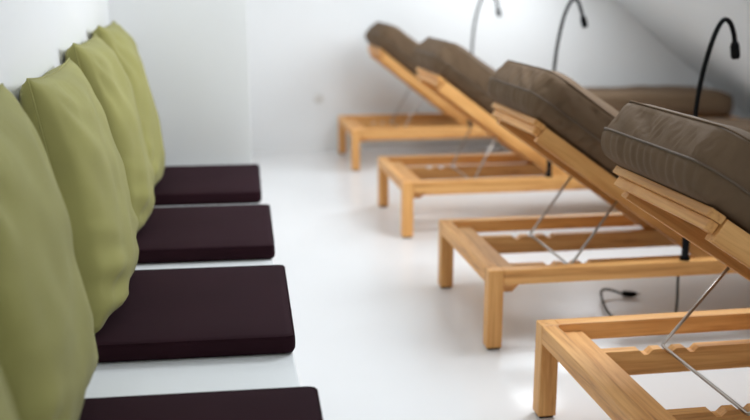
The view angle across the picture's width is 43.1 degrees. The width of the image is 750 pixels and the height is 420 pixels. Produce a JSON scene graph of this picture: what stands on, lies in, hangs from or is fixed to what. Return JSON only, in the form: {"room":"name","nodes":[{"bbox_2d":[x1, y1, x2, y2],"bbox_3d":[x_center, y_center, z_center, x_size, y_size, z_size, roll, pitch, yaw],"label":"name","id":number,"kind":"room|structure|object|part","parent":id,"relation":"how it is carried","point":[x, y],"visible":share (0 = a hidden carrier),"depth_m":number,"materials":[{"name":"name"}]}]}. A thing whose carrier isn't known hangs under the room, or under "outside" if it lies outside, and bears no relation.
{"room":"spa","nodes":[
{"label":"spa","id":0,"kind":"room"},
{"bbox_2d":[0,0,109,101],"bbox_3d":[-0.837,-0.477,1.813,0.150,2.500,10.370,-2,13,-9],"label":"wall","id":1,"kind":"structure","parent":0,"point":[36,35],"depth_m":2.43,"materials":[{"name":"white paint"}]},
{"bbox_2d":[108,0,251,165],"bbox_3d":[-1.083,-1.333,5.458,0.585,2.500,2.900,-2,13,-9],"label":"wall pier","id":2,"kind":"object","parent":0,"point":[194,55],"visible":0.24,"depth_m":4.17,"materials":[{"name":"white paint"}]},
{"bbox_2d":[247,0,745,152],"bbox_3d":[1.009,-1.731,7.152,4.110,2.500,0.150,-2,13,-9],"label":"wall","id":3,"kind":"structure","parent":0,"point":[298,50],"depth_m":7.09,"materials":[{"name":"white paint"}]},
{"bbox_2d":[313,93,322,102],"bbox_3d":[-0.422,-0.829,7.036,0.072,0.072,0.010,-2,13,-9],"label":"wall socket","id":4,"kind":"object","parent":3,"relation":"attached to","point":[317,97],"visible":1,"depth_m":7.03,"materials":[{"name":"white plastic"}]},
{"bbox_2d":[251,146,749,419],"bbox_3d":[1.615,0.738,2.436,5.095,0.150,10.520,-2,13,-9],"label":"floor","id":5,"kind":"structure","parent":0,"point":[378,337],"depth_m":3.72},
{"bbox_2d":[85,202,299,397],"bbox_3d":[-0.233,0.866,0.721,0.592,0.384,7.468,-2,13,-9],"label":"bench","id":6,"kind":"object","parent":5,"relation":"on","point":[225,373],"visible":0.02,"depth_m":2.06,"materials":[{"name":"white paint"}]},
{"bbox_2d":[0,372,16,419],"bbox_3d":[-0.460,0.277,0.913,0.243,0.568,0.622,-2,13,-9],"label":"throw pillow","id":7,"kind":"object","parent":6,"relation":"on","point":[7,412],"visible":1,"depth_m":1.03,"materials":[{"name":"green fabric"}]},
{"bbox_2d":[94,265,295,362],"bbox_3d":[-0.496,0.249,2.400,0.561,0.049,0.579,-2,13,-7],"label":"seat pad","id":8,"kind":"object","parent":6,"relation":"on","point":[179,313],"visible":0.62,"depth_m":2.27,"materials":[{"name":"fabric"}]},
{"bbox_2d":[19,58,138,333],"bbox_3d":[-0.719,-0.069,2.381,0.224,0.570,0.718,-2,13,-9],"label":"throw pillow","id":9,"kind":"object","parent":8,"relation":"on","point":[71,124],"visible":0.78,"depth_m":2.16,"materials":[{"name":"green fabric"}]},
{"bbox_2d":[79,386,322,419],"bbox_3d":[-0.358,0.435,1.608,0.561,0.049,0.513,-2,13,-7],"label":"seat pad","id":10,"kind":"object","parent":6,"relation":"on","point":[286,403],"visible":0.84,"depth_m":1.79,"materials":[{"name":"fabric"}]},
{"bbox_2d":[0,83,97,419],"bbox_3d":[-0.594,0.110,1.591,0.207,0.584,0.623,-2,13,-9],"label":"throw pillow","id":11,"kind":"object","parent":10,"relation":"on","point":[49,353],"visible":1,"depth_m":1.47,"materials":[{"name":"green fabric"}]},
{"bbox_2d":[136,204,274,263],"bbox_3d":[-0.622,0.072,3.153,0.561,0.049,0.581,-2,13,-7],"label":"seat pad","id":12,"kind":"object","parent":6,"relation":"on","point":[219,232],"visible":0.69,"depth_m":3.03,"materials":[{"name":"fabric"}]},
{"bbox_2d":[64,34,154,231],"bbox_3d":[-0.837,-0.251,3.079,0.226,0.606,0.561,-2,13,-9],"label":"throw pillow","id":13,"kind":"object","parent":12,"relation":"on","point":[100,65],"visible":0.47,"depth_m":2.91,"materials":[{"name":"green fabric"}]},
{"bbox_2d":[154,164,261,205],"bbox_3d":[-0.754,-0.109,3.924,0.561,0.049,0.607,-2,13,-7],"label":"seat pad","id":14,"kind":"object","parent":6,"relation":"on","point":[238,183],"visible":0.72,"depth_m":3.77,"materials":[{"name":"fabric"}]},
{"bbox_2d":[92,20,164,184],"bbox_3d":[-0.937,-0.403,3.671,0.227,0.631,0.555,-2,13,-9],"label":"throw pillow","id":15,"kind":"object","parent":14,"relation":"on","point":[124,46],"visible":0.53,"depth_m":3.52,"materials":[{"name":"green fabric"}]},
{"bbox_2d":[338,22,737,170],"bbox_3d":[1.188,-0.861,6.816,2.840,0.960,0.736,-2,13,-9],"label":"sun lounger","id":16,"kind":"object","parent":5,"relation":"on","point":[389,45],"visible":0.45,"depth_m":6.67,"materials":[{"name":"brown wood"}]},
{"bbox_3d":[-0.242,-0.559,6.999,0.053,0.274,0.053,-2,13,-9],"label":"leg","id":17,"kind":"part","parent":16,"relation":"part of","materials":[{"name":"brown wood"}]},
{"bbox_3d":[-0.190,-0.590,6.646,0.045,0.052,0.629,-2,13,-9],"label":"rail","id":18,"kind":"part","parent":16,"relation":"part of","materials":[{"name":"brown wood"}]},
{"bbox_3d":[-0.131,-0.405,6.343,0.053,0.274,0.053,-2,13,-9],"label":"leg","id":19,"kind":"part","parent":16,"relation":"part of","materials":[{"name":"brown wood"}]},
{"bbox_3d":[1.132,-0.720,7.199,2.733,0.052,0.044,-2,13,-9],"label":"rail","id":20,"kind":"part","parent":16,"relation":"part of","materials":[{"name":"brown wood"}]},
{"bbox_3d":[1.157,-0.645,7.062,2.584,0.070,0.030,-2,13,-9],"label":"notched rail","id":21,"kind":"part","parent":16,"relation":"part of","materials":[{"name":"brown wood"}]},
{"bbox_3d":[0.298,-0.893,6.889,0.820,0.060,0.035,36,5,-15],"label":"rail","id":22,"kind":"part","parent":16,"relation":"part of","materials":[{"name":"brown wood"}]},
{"bbox_3d":[1.245,-0.564,6.535,2.733,0.052,0.044,-2,13,-9],"label":"rail","id":23,"kind":"part","parent":16,"relation":"part of","materials":[{"name":"brown wood"}]},
{"bbox_3d":[0.371,-0.793,6.461,0.820,0.060,0.035,36,5,-15],"label":"rail","id":24,"kind":"part","parent":16,"relation":"part of","materials":[{"name":"brown wood"}]},
{"bbox_3d":[1.220,-0.558,6.691,2.584,0.070,0.030,-2,13,-9],"label":"notched rail","id":25,"kind":"part","parent":16,"relation":"part of","materials":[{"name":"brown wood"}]},
{"bbox_2d":[467,0,500,126],"bbox_3d":[0.730,-1.010,6.344,0.218,0.902,0.034,-2,13,-9],"label":"reading lamp","id":26,"kind":"object","parent":16,"relation":"on","point":[498,11],"visible":0.7,"depth_m":6.28,"materials":[{"name":"black plastic"}]},
{"bbox_3d":[1.260,-1.008,6.829,2.622,0.672,0.616,-2,13,-9],"label":"mattress","id":27,"kind":"part","parent":16,"relation":"part of","materials":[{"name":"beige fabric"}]},
{"bbox_2d":[378,37,749,237],"bbox_3d":[1.477,-0.453,5.120,2.840,0.942,0.736,-2,13,-9],"label":"sun lounger","id":28,"kind":"object","parent":5,"relation":"on","point":[447,69],"visible":0.52,"depth_m":4.76,"materials":[{"name":"brown wood"}]},
{"bbox_3d":[0.046,-0.160,5.301,0.053,0.274,0.053,-2,13,-9],"label":"leg","id":29,"kind":"part","parent":28,"relation":"part of","materials":[{"name":"brown wood"}]},
{"bbox_3d":[0.098,-0.191,4.947,0.045,0.052,0.629,-2,13,-9],"label":"rail","id":30,"kind":"part","parent":28,"relation":"part of","materials":[{"name":"brown wood"}]},
{"bbox_3d":[0.157,-0.006,4.645,0.053,0.274,0.053,-2,13,-9],"label":"leg","id":31,"kind":"part","parent":28,"relation":"part of","materials":[{"name":"brown wood"}]},
{"bbox_3d":[1.420,-0.321,5.501,2.733,0.052,0.044,-2,13,-9],"label":"rail","id":32,"kind":"part","parent":28,"relation":"part of","materials":[{"name":"brown wood"}]},
{"bbox_3d":[0.579,-0.484,5.192,0.820,0.060,0.035,35,5,-15],"label":"rail","id":33,"kind":"part","parent":28,"relation":"part of","materials":[{"name":"brown wood"}]},
{"bbox_3d":[1.445,-0.246,5.364,2.584,0.070,0.030,-2,13,-9],"label":"notched rail","id":34,"kind":"part","parent":28,"relation":"part of","materials":[{"name":"brown wood"}]},
{"bbox_3d":[1.533,-0.165,4.837,2.733,0.052,0.044,-2,13,-9],"label":"rail","id":35,"kind":"part","parent":28,"relation":"part of","materials":[{"name":"brown wood"}]},
{"bbox_3d":[0.652,-0.384,4.764,0.820,0.060,0.035,35,5,-15],"label":"rail","id":36,"kind":"part","parent":28,"relation":"part of","materials":[{"name":"brown wood"}]},
{"bbox_3d":[1.508,-0.159,4.993,2.584,0.070,0.030,-2,13,-9],"label":"notched rail","id":37,"kind":"part","parent":28,"relation":"part of","materials":[{"name":"brown wood"}]},
{"bbox_2d":[545,0,587,176],"bbox_3d":[0.937,-0.592,4.636,0.182,0.869,0.034,-2,13,-9],"label":"reading lamp","id":38,"kind":"object","parent":28,"relation":"on","point":[583,19],"visible":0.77,"depth_m":4.56,"materials":[{"name":"black plastic"}]},
{"bbox_3d":[1.539,-0.600,5.131,2.640,0.654,0.615,-2,13,-9],"label":"mattress","id":39,"kind":"part","parent":28,"relation":"part of","materials":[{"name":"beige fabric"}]},
{"bbox_2d":[438,60,735,349],"bbox_3d":[1.719,-0.111,3.690,2.840,0.928,0.736,-2,13,-9],"label":"sun lounger","id":40,"kind":"object","parent":5,"relation":"on","point":[548,111],"visible":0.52,"depth_m":3.30,"materials":[{"name":"brown wood"}]},
{"bbox_3d":[0.289,0.176,3.870,0.053,0.274,0.053,-2,13,-9],"label":"leg","id":41,"kind":"part","parent":40,"relation":"part of","materials":[{"name":"brown wood"}]},
{"bbox_3d":[0.341,0.145,3.516,0.045,0.052,0.629,-2,13,-9],"label":"rail","id":42,"kind":"part","parent":40,"relation":"part of","materials":[{"name":"brown wood"}]},
{"bbox_3d":[0.400,0.330,3.214,0.053,0.274,0.053,-2,13,-9],"label":"leg","id":43,"kind":"part","parent":40,"relation":"part of","materials":[{"name":"brown wood"}]},
{"bbox_3d":[1.663,0.015,4.069,2.733,0.052,0.044,-2,13,-9],"label":"rail","id":44,"kind":"part","parent":40,"relation":"part of","materials":[{"name":"brown wood"}]},
{"bbox_3d":[1.775,-0.257,3.700,2.651,0.640,0.614,-2,13,-9],"label":"mattress","id":45,"kind":"part","parent":40,"relation":"part of","materials":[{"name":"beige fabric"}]},
{"bbox_3d":[0.817,-0.141,3.761,0.820,0.060,0.035,33,6,-15],"label":"rail","id":46,"kind":"part","parent":40,"relation":"part of","materials":[{"name":"brown wood"}]},
{"bbox_3d":[1.688,0.090,3.933,2.584,0.070,0.030,-2,13,-9],"label":"notched rail","id":47,"kind":"part","parent":40,"relation":"part of","materials":[{"name":"brown wood"}]},
{"bbox_3d":[1.751,0.177,3.562,2.584,0.070,0.030,-2,13,-9],"label":"notched rail","id":48,"kind":"part","parent":40,"relation":"part of","materials":[{"name":"brown wood"}]},
{"bbox_3d":[1.776,0.171,3.406,2.733,0.052,0.044,-2,13,-9],"label":"rail","id":49,"kind":"part","parent":40,"relation":"part of","materials":[{"name":"brown wood"}]},
{"bbox_3d":[0.890,-0.041,3.334,0.820,0.060,0.035,33,6,-15],"label":"rail","id":50,"kind":"part","parent":40,"relation":"part of","materials":[{"name":"brown wood"}]},
{"bbox_2d":[600,17,739,315],"bbox_3d":[0.992,-0.135,3.410,0.223,1.105,0.520,-7,15,-28],"label":"reading lamp","id":51,"kind":"object","parent":40,"relation":"attached to","point":[734,47],"visible":0.71,"depth_m":3.14,"materials":[{"name":"black plastic"}]},
{"bbox_2d":[622,291,640,296],"bbox_3d":[1.017,0.333,3.768,0.074,0.023,0.028,1,13,5],"label":"plug","id":52,"kind":"object","parent":5,"relation":"on","point":[624,293],"visible":1,"depth_m":3.76,"materials":[{"name":"black plastic"}]},
{"bbox_2d":[533,101,749,419],"bbox_3d":[1.917,0.171,2.526,2.840,0.912,0.736,-2,13,-9],"label":"sun lounger","id":53,"kind":"object","parent":5,"relation":"on","point":[689,173],"visible":1,"depth_m":2.34,"materials":[{"name":"brown wood"}]},
{"bbox_3d":[0.487,0.450,2.704,0.053,0.274,0.053,-2,13,-9],"label":"leg","id":54,"kind":"part","parent":53,"relation":"part of","materials":[{"name":"brown wood"}]},
{"bbox_3d":[0.539,0.419,2.350,0.045,0.052,0.629,-2,13,-9],"label":"rail","id":55,"kind":"part","parent":53,"relation":"part of","materials":[{"name":"brown wood"}]},
{"bbox_3d":[1.861,0.289,2.903,2.733,0.052,0.044,-2,13,-9],"label":"rail","id":56,"kind":"part","parent":53,"relation":"part of","materials":[{"name":"brown wood"}]},
{"bbox_3d":[1.956,0.026,2.534,2.685,0.624,0.615,-2,13,-9],"label":"mattress","id":57,"kind":"part","parent":53,"relation":"part of","materials":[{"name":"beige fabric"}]},
{"bbox_3d":[1.886,0.364,2.767,2.584,0.070,0.030,-2,13,-9],"label":"notched rail","id":58,"kind":"part","parent":53,"relation":"part of","materials":[{"name":"brown wood"}]},
{"bbox_3d":[1.007,0.146,2.597,0.820,0.060,0.035,31,6,-15],"label":"rail","id":59,"kind":"part","parent":53,"relation":"part of","materials":[{"name":"brown wood"}]},
{"bbox_3d":[1.949,0.451,2.396,2.584,0.070,0.030,-2,13,-9],"label":"notched rail","id":60,"kind":"part","parent":53,"relation":"part of","materials":[{"name":"brown wood"}]},
{"bbox_3d":[1.079,0.246,2.170,0.820,0.060,0.035,31,6,-15],"label":"rail","id":61,"kind":"part","parent":53,"relation":"part of","materials":[{"name":"brown wood"}]},
{"bbox_2d":[615,0,749,117],"bbox_3d":[1.566,-0.641,2.104,4.995,2.670,10.520,-2,13,-9],"label":"ceiling","id":62,"kind":"structure","parent":0,"point":[685,27],"depth_m":6.68,"materials":[{"name":"grey paint"}]}
]}

